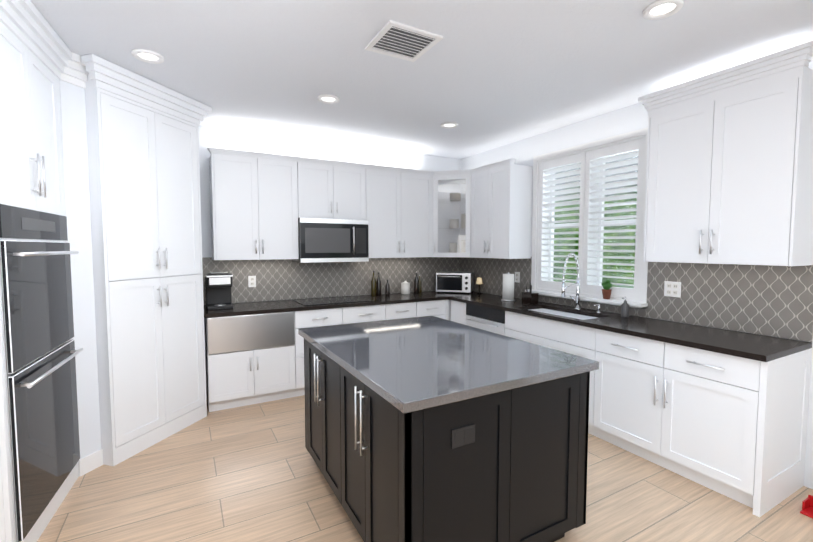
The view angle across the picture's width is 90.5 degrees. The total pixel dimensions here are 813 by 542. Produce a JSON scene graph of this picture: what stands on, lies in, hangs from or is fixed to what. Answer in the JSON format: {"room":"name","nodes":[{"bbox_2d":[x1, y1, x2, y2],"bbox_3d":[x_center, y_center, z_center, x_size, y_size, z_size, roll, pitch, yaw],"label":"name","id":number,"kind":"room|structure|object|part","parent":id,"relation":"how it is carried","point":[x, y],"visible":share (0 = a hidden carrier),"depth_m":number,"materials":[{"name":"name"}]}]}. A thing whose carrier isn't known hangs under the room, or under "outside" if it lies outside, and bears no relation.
{"room":"kitchen","nodes":[
{"label":"kitchen","id":0,"kind":"room"},
{"bbox_2d":[59,52,102,476],"bbox_3d":[-2.300,-0.011,2.678,0.520,2.695,0.150,1,4,16],"label":"wall strip","id":1,"kind":"object","parent":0,"point":[73,80],"visible":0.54,"depth_m":2.62,"materials":[{"name":"white paint"}]},
{"bbox_2d":[198,126,460,302],"bbox_3d":[-1.578,-0.116,4.447,5.620,2.695,0.220,-2,4,-29],"label":"wall","id":2,"kind":"structure","parent":0,"point":[214,137],"depth_m":4.40,"materials":[{"name":"white paint"}]},
{"bbox_2d":[207,148,306,259],"bbox_3d":[-1.521,-0.632,4.131,0.859,1.023,0.328,-2,4,-29],"label":"upper cabinet","id":3,"kind":"object","parent":2,"relation":"attached to","point":[257,201],"depth_m":3.97,"materials":[{"name":"white paint"}]},
{"bbox_2d":[202,257,457,304],"bbox_3d":[-0.934,0.067,4.682,3.836,0.478,0.009,-2,4,-29],"label":"backsplash","id":4,"kind":"structure","parent":2,"relation":"attached to","point":[276,279],"depth_m":4.65,"materials":[{"name":"grey tile"}]},
{"bbox_2d":[248,276,255,286],"bbox_3d":[-1.640,0.112,4.283,0.076,0.120,0.008,-2,4,-29],"label":"electrical outlet","id":5,"kind":"object","parent":4,"relation":"attached to","point":[251,281],"visible":1,"depth_m":4.28,"materials":[{"name":"white plastic"}]},
{"bbox_2d":[307,160,358,219],"bbox_3d":[-0.866,-0.868,4.481,0.760,0.594,0.328,-2,4,-29],"label":"upper cabinet","id":6,"kind":"object","parent":2,"relation":"attached to","point":[332,186],"depth_m":4.33,"materials":[{"name":"white paint"}]},
{"bbox_2d":[292,218,368,262],"bbox_3d":[-0.839,-0.335,4.463,0.756,0.460,0.441,-2,4,-29],"label":"microwave","id":7,"kind":"object","parent":6,"relation":"attached to","point":[332,240],"visible":1,"depth_m":4.29,"materials":[{"name":"black plastic"}]},
{"bbox_2d":[359,164,438,257],"bbox_3d":[-0.135,-0.676,4.872,1.009,1.023,0.372,-2,4,-29],"label":"upper cabinet","id":8,"kind":"object","parent":2,"relation":"attached to","point":[398,204],"depth_m":4.73,"materials":[{"name":"white paint"}]},
{"bbox_2d":[435,170,466,255],"bbox_3d":[0.551,-0.696,4.908,0.338,0.942,0.338,-2,4,-29],"label":"upper cabinet","id":9,"kind":"object","parent":2,"relation":"attached to","point":[450,187],"depth_m":5.15,"materials":[{"name":"white glass"}]},
{"bbox_2d":[30,0,812,158],"bbox_3d":[0.316,-1.289,0.951,5.620,0.060,8.040,-2,4,-29],"label":"ceiling","id":10,"kind":"structure","parent":0,"point":[486,75],"depth_m":2.54,"materials":[{"name":"white paint"}]},
{"bbox_2d":[131,49,163,63],"bbox_3d":[-1.621,-1.345,2.529,0.176,0.013,0.176,-2,4,-29],"label":"recessed light","id":11,"kind":"object","parent":10,"relation":"in","point":[148,56],"visible":1,"depth_m":2.52,"materials":[{"name":"white plastic"}]},
{"bbox_2d":[317,94,338,103],"bbox_3d":[-0.631,-1.388,3.259,0.176,0.013,0.176,-2,4,-29],"label":"recessed light","id":12,"kind":"object","parent":10,"relation":"in","point":[328,99],"visible":0.98,"depth_m":3.25,"materials":[{"name":"white plastic"}]},
{"bbox_2d":[365,20,442,61],"bbox_3d":[-0.021,-1.335,2.364,0.340,0.016,0.340,-2,4,-29],"label":"ceiling vent","id":13,"kind":"object","parent":10,"relation":"in","point":[391,38],"visible":1,"depth_m":2.35,"materials":[{"name":"white metal"}]},
{"bbox_2d":[441,122,458,128],"bbox_3d":[0.423,-1.429,3.955,0.176,0.013,0.176,-2,4,-29],"label":"recessed light","id":14,"kind":"object","parent":10,"relation":"in","point":[448,125],"visible":0.98,"depth_m":3.94,"materials":[{"name":"white plastic"}]},
{"bbox_2d":[643,0,683,19],"bbox_3d":[1.287,-1.315,2.026,0.176,0.013,0.176,-2,4,-29],"label":"recessed light","id":15,"kind":"object","parent":10,"relation":"in","point":[659,9],"visible":0.98,"depth_m":2.02,"materials":[{"name":"white plastic"}]},
{"bbox_2d":[37,395,812,541],"bbox_3d":[0.316,1.471,1.114,5.620,0.080,8.040,-2,4,-29],"label":"floor","id":16,"kind":"structure","parent":0,"point":[250,473],"depth_m":2.39,"materials":[{"name":"brown wood"}]},
{"bbox_2d":[0,0,82,541],"bbox_3d":[-2.208,0.028,2.041,0.696,2.691,0.880,-2,4,-24],"label":"tall cabinet","id":17,"kind":"object","parent":16,"relation":"on","point":[39,449],"visible":1,"depth_m":2.05,"materials":[{"name":"white paint"}]},
{"bbox_2d":[81,54,211,465],"bbox_3d":[-2.087,-0.037,3.138,0.575,2.691,1.000,1,4,16],"label":"pantry cabinet","id":18,"kind":"object","parent":16,"relation":"on","point":[143,164],"visible":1,"depth_m":2.95,"materials":[{"name":"white paint"}]},
{"bbox_2d":[204,311,299,411],"bbox_3d":[-1.570,0.821,4.023,0.770,0.874,0.620,-2,4,-29],"label":"base cabinet","id":19,"kind":"object","parent":16,"relation":"on","point":[250,359],"depth_m":3.75,"materials":[{"name":"white paint"}]},
{"bbox_2d":[204,291,447,318],"bbox_3d":[-1.064,0.349,4.268,3.211,0.034,0.633,-2,4,-29],"label":"countertop","id":20,"kind":"structure","parent":19,"relation":"on","point":[264,307],"depth_m":4.11,"materials":[{"name":"black stone"}]},
{"bbox_2d":[205,272,232,309],"bbox_3d":[-1.813,0.181,3.897,0.224,0.345,0.303,-2,4,-29],"label":"coffee maker","id":21,"kind":"object","parent":20,"relation":"on","point":[218,285],"visible":0.98,"depth_m":3.81,"materials":[{"name":"black plastic"}]},
{"bbox_2d":[296,295,371,306],"bbox_3d":[-0.801,0.321,4.411,0.760,0.006,0.480,-2,4,-29],"label":"cooktop","id":22,"kind":"object","parent":20,"relation":"in","point":[358,298],"depth_m":4.38,"materials":[{"name":"black glass"}]},
{"bbox_2d":[371,271,378,295],"bbox_3d":[-0.393,0.149,4.821,0.062,0.300,0.062,-3,5,-44],"label":"bottle","id":23,"kind":"object","parent":20,"relation":"on","point":[375,287],"depth_m":4.80,"materials":[{"name":"green glass"}]},
{"bbox_2d":[378,272,380,295],"bbox_3d":[-0.338,0.155,4.887,0.058,0.280,0.058,-3,5,-44],"label":"bottle","id":24,"kind":"object","parent":20,"relation":"on","point":[379,281],"depth_m":4.87,"materials":[{"name":"brown glass"}]},
{"bbox_2d":[385,280,389,294],"bbox_3d":[-0.231,0.199,4.903,0.054,0.190,0.054,-3,5,-44],"label":"bottle","id":25,"kind":"object","parent":20,"relation":"on","point":[387,288],"depth_m":4.88,"materials":[{"name":"black glass"}]},
{"bbox_2d":[401,281,409,293],"bbox_3d":[-0.012,0.204,5.025,0.112,0.165,0.112,-2,4,-29],"label":"canister","id":26,"kind":"object","parent":20,"relation":"on","point":[405,287],"visible":1,"depth_m":4.98,"materials":[{"name":"white ceramic"}]},
{"bbox_2d":[414,272,421,292],"bbox_3d":[0.147,0.144,5.153,0.126,0.270,0.096,-2,4,-29],"label":"bottles","id":27,"kind":"object","parent":20,"relation":"on","point":[417,286],"visible":1,"depth_m":5.11,"materials":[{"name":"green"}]},
{"bbox_2d":[296,307,343,395],"bbox_3d":[-1.019,0.803,4.328,0.490,0.874,0.620,-2,4,-29],"label":"base cabinet","id":28,"kind":"object","parent":16,"relation":"on","point":[334,315],"depth_m":4.00,"materials":[{"name":"white paint"}]},
{"bbox_2d":[344,303,391,323],"bbox_3d":[-0.564,0.788,4.579,0.551,0.874,0.620,-2,4,-29],"label":"base cabinet","id":29,"kind":"object","parent":16,"relation":"on","point":[384,312],"depth_m":4.30,"materials":[{"name":"white paint"}]},
{"bbox_2d":[392,299,443,319],"bbox_3d":[-0.010,0.770,4.885,0.837,0.874,0.620,-2,4,-29],"label":"base cabinet","id":30,"kind":"object","parent":16,"relation":"on","point":[436,308],"depth_m":4.60,"materials":[{"name":"white paint"}]},
{"bbox_2d":[298,332,589,541],"bbox_3d":[0.101,0.908,2.421,1.115,0.890,1.470,-2,4,-29],"label":"kitchen island","id":31,"kind":"object","parent":16,"relation":"on","point":[428,429],"depth_m":1.80,"materials":[{"name":"black wood"}]},
{"bbox_2d":[298,316,598,415],"bbox_3d":[0.101,0.443,2.394,1.100,0.039,1.530,-2,4,-29],"label":"island countertop","id":32,"kind":"structure","parent":31,"relation":"on","point":[419,364],"depth_m":2.01,"materials":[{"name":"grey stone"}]},
{"bbox_2d":[444,299,463,323],"bbox_3d":[0.826,0.773,4.825,0.655,0.874,0.360,-2,4,-29],"label":"base cabinet","id":33,"kind":"object","parent":16,"relation":"on","point":[453,309],"depth_m":4.71,"materials":[{"name":"white paint"}]},
{"bbox_2d":[464,303,503,334],"bbox_3d":[1.097,0.800,4.380,0.612,0.874,0.681,-2,4,-29],"label":"dishwasher","id":34,"kind":"object","parent":16,"relation":"on","point":[489,319],"depth_m":4.23,"materials":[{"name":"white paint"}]},
{"bbox_2d":[504,311,583,356],"bbox_3d":[1.489,0.841,3.673,0.612,0.874,1.061,-2,4,-29],"label":"base cabinet","id":35,"kind":"object","parent":16,"relation":"on","point":[564,337],"depth_m":3.52,"materials":[{"name":"white paint"}]},
{"bbox_2d":[584,327,811,516],"bbox_3d":[1.952,0.891,2.840,0.612,0.874,1.091,-2,4,-29],"label":"base cabinet","id":36,"kind":"object","parent":16,"relation":"on","point":[722,411],"depth_m":2.47,"materials":[{"name":"white paint"}]},
{"bbox_2d":[432,291,811,362],"bbox_3d":[1.338,0.371,3.897,0.633,0.034,3.610,-2,4,-29],"label":"countertop","id":37,"kind":"structure","parent":36,"relation":"on","point":[762,348],"depth_m":2.81,"materials":[{"name":"black stone"}]},
{"bbox_2d":[436,271,473,293],"bbox_3d":[0.622,0.146,5.204,0.450,0.260,0.337,1,4,16],"label":"toaster oven","id":38,"kind":"object","parent":37,"relation":"on","point":[452,281],"visible":1,"depth_m":5.08,"materials":[{"name":"silver metal"}]},
{"bbox_2d":[476,277,481,293],"bbox_3d":[0.917,0.184,5.080,0.084,0.200,0.082,-2,4,-29],"label":"light","id":39,"kind":"object","parent":37,"relation":"on","point":[479,281],"visible":1,"depth_m":5.06,"materials":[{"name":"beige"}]},
{"bbox_2d":[501,272,514,300],"bbox_3d":[1.115,0.168,4.411,0.150,0.310,0.150,-2,4,-29],"label":"paper towel","id":40,"kind":"object","parent":37,"relation":"on","point":[508,288],"visible":1,"depth_m":4.36,"materials":[{"name":"white paper"}]},
{"bbox_2d":[522,282,538,303],"bbox_3d":[1.293,0.224,4.215,0.100,0.221,0.140,-2,4,-29],"label":"utensil caddy","id":41,"kind":"object","parent":37,"relation":"on","point":[530,297],"visible":1,"depth_m":4.17,"materials":[{"name":"black"}]},
{"bbox_2d":[524,307,599,318],"bbox_3d":[1.402,0.507,3.674,0.394,0.234,0.784,-2,4,-29],"label":"sink","id":42,"kind":"object","parent":37,"relation":"in","point":[551,310],"depth_m":3.77,"materials":[{"name":"silver metal"}]},
{"bbox_2d":[561,253,600,312],"bbox_3d":[1.557,0.102,3.652,0.245,0.532,0.333,-2,4,-29],"label":"faucet","id":43,"kind":"object","parent":37,"relation":"on","point":[577,283],"visible":1,"depth_m":3.73,"materials":[{"name":"silver metal"}]},
{"bbox_2d":[621,297,628,316],"bbox_3d":[1.825,0.300,3.370,0.071,0.170,0.060,-2,4,-29],"label":"soap dispenser","id":44,"kind":"object","parent":37,"relation":"on","point":[625,309],"visible":1,"depth_m":3.35,"materials":[{"name":"grey plastic"}]},
{"bbox_2d":[800,494,812,517],"bbox_3d":[2.322,1.191,2.267,0.201,0.343,0.090,-2,4,-29],"label":"dustpan","id":45,"kind":"object","parent":16,"relation":"on","point":[807,506],"visible":1,"depth_m":2.28,"materials":[{"name":"red plastic"}]},
{"bbox_2d":[461,56,812,488],"bbox_3d":[2.678,0.009,2.337,0.220,2.695,7.600,-2,4,-29],"label":"wall","id":46,"kind":"structure","parent":0,"point":[634,117],"depth_m":3.82,"materials":[{"name":"white paint"}]},
{"bbox_2d":[463,160,532,258],"bbox_3d":[1.042,-0.662,4.642,0.372,1.023,0.716,-2,4,-29],"label":"upper cabinet","id":47,"kind":"object","parent":46,"relation":"attached to","point":[499,194],"depth_m":4.41,"materials":[{"name":"white paint"}]},
{"bbox_2d":[525,127,647,308],"bbox_3d":[1.747,-0.461,3.891,0.320,1.490,1.285,-2,4,-29],"label":"window shutters","id":48,"kind":"object","parent":46,"relation":"attached to","point":[593,158],"visible":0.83,"depth_m":3.84,"materials":[{"name":"white wood"}]},
{"bbox_3d":[1.859,-0.465,3.953,0.004,1.270,1.055,-2,4,-29],"label":"glass","id":49,"kind":"part","parent":48,"relation":"part of","materials":[{"name":"white"}]},
{"bbox_2d":[602,280,612,298],"bbox_3d":[1.792,0.162,3.607,0.082,0.177,0.109,-2,4,-29],"label":"plant pot","id":50,"kind":"object","parent":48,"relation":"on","point":[607,285],"visible":1,"depth_m":3.58,"materials":[{"name":"brown ceramic"}]},
{"bbox_2d":[458,257,812,341],"bbox_3d":[1.615,0.101,4.029,0.009,0.488,3.600,-2,4,-29],"label":"backsplash","id":51,"kind":"structure","parent":46,"relation":"attached to","point":[773,301],"depth_m":2.89,"materials":[{"name":"grey tile"}]},
{"bbox_2d":[515,272,519,282],"bbox_3d":[1.271,0.071,4.629,0.008,0.120,0.076,-2,4,-29],"label":"electrical outlet","id":52,"kind":"object","parent":51,"relation":"attached to","point":[517,276],"visible":1,"depth_m":4.62,"materials":[{"name":"white plastic"}]},
{"bbox_2d":[664,281,680,297],"bbox_3d":[2.085,0.143,3.161,0.008,0.120,0.122,-2,4,-29],"label":"electrical outlet","id":53,"kind":"object","parent":51,"relation":"attached to","point":[672,289],"visible":1,"depth_m":3.16,"materials":[{"name":"white plastic"}]},
{"bbox_2d":[643,56,812,265],"bbox_3d":[2.134,-0.622,2.714,0.328,1.140,0.850,-2,4,-29],"label":"upper cabinet","id":54,"kind":"object","parent":46,"relation":"attached to","point":[729,173],"depth_m":2.52,"materials":[{"name":"white paint"}]},
{"label":"outside","id":55,"kind":"structure","parent":0,"visible":0},
{"bbox_2d":[553,151,637,287],"bbox_3d":[2.360,-0.506,4.228,2.120,5.500,7.309,-2,4,-29],"label":"garden","id":56,"kind":"object","parent":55,"point":[608,260],"depth_m":5.46,"materials":[{"name":"green plant"}]}
]}

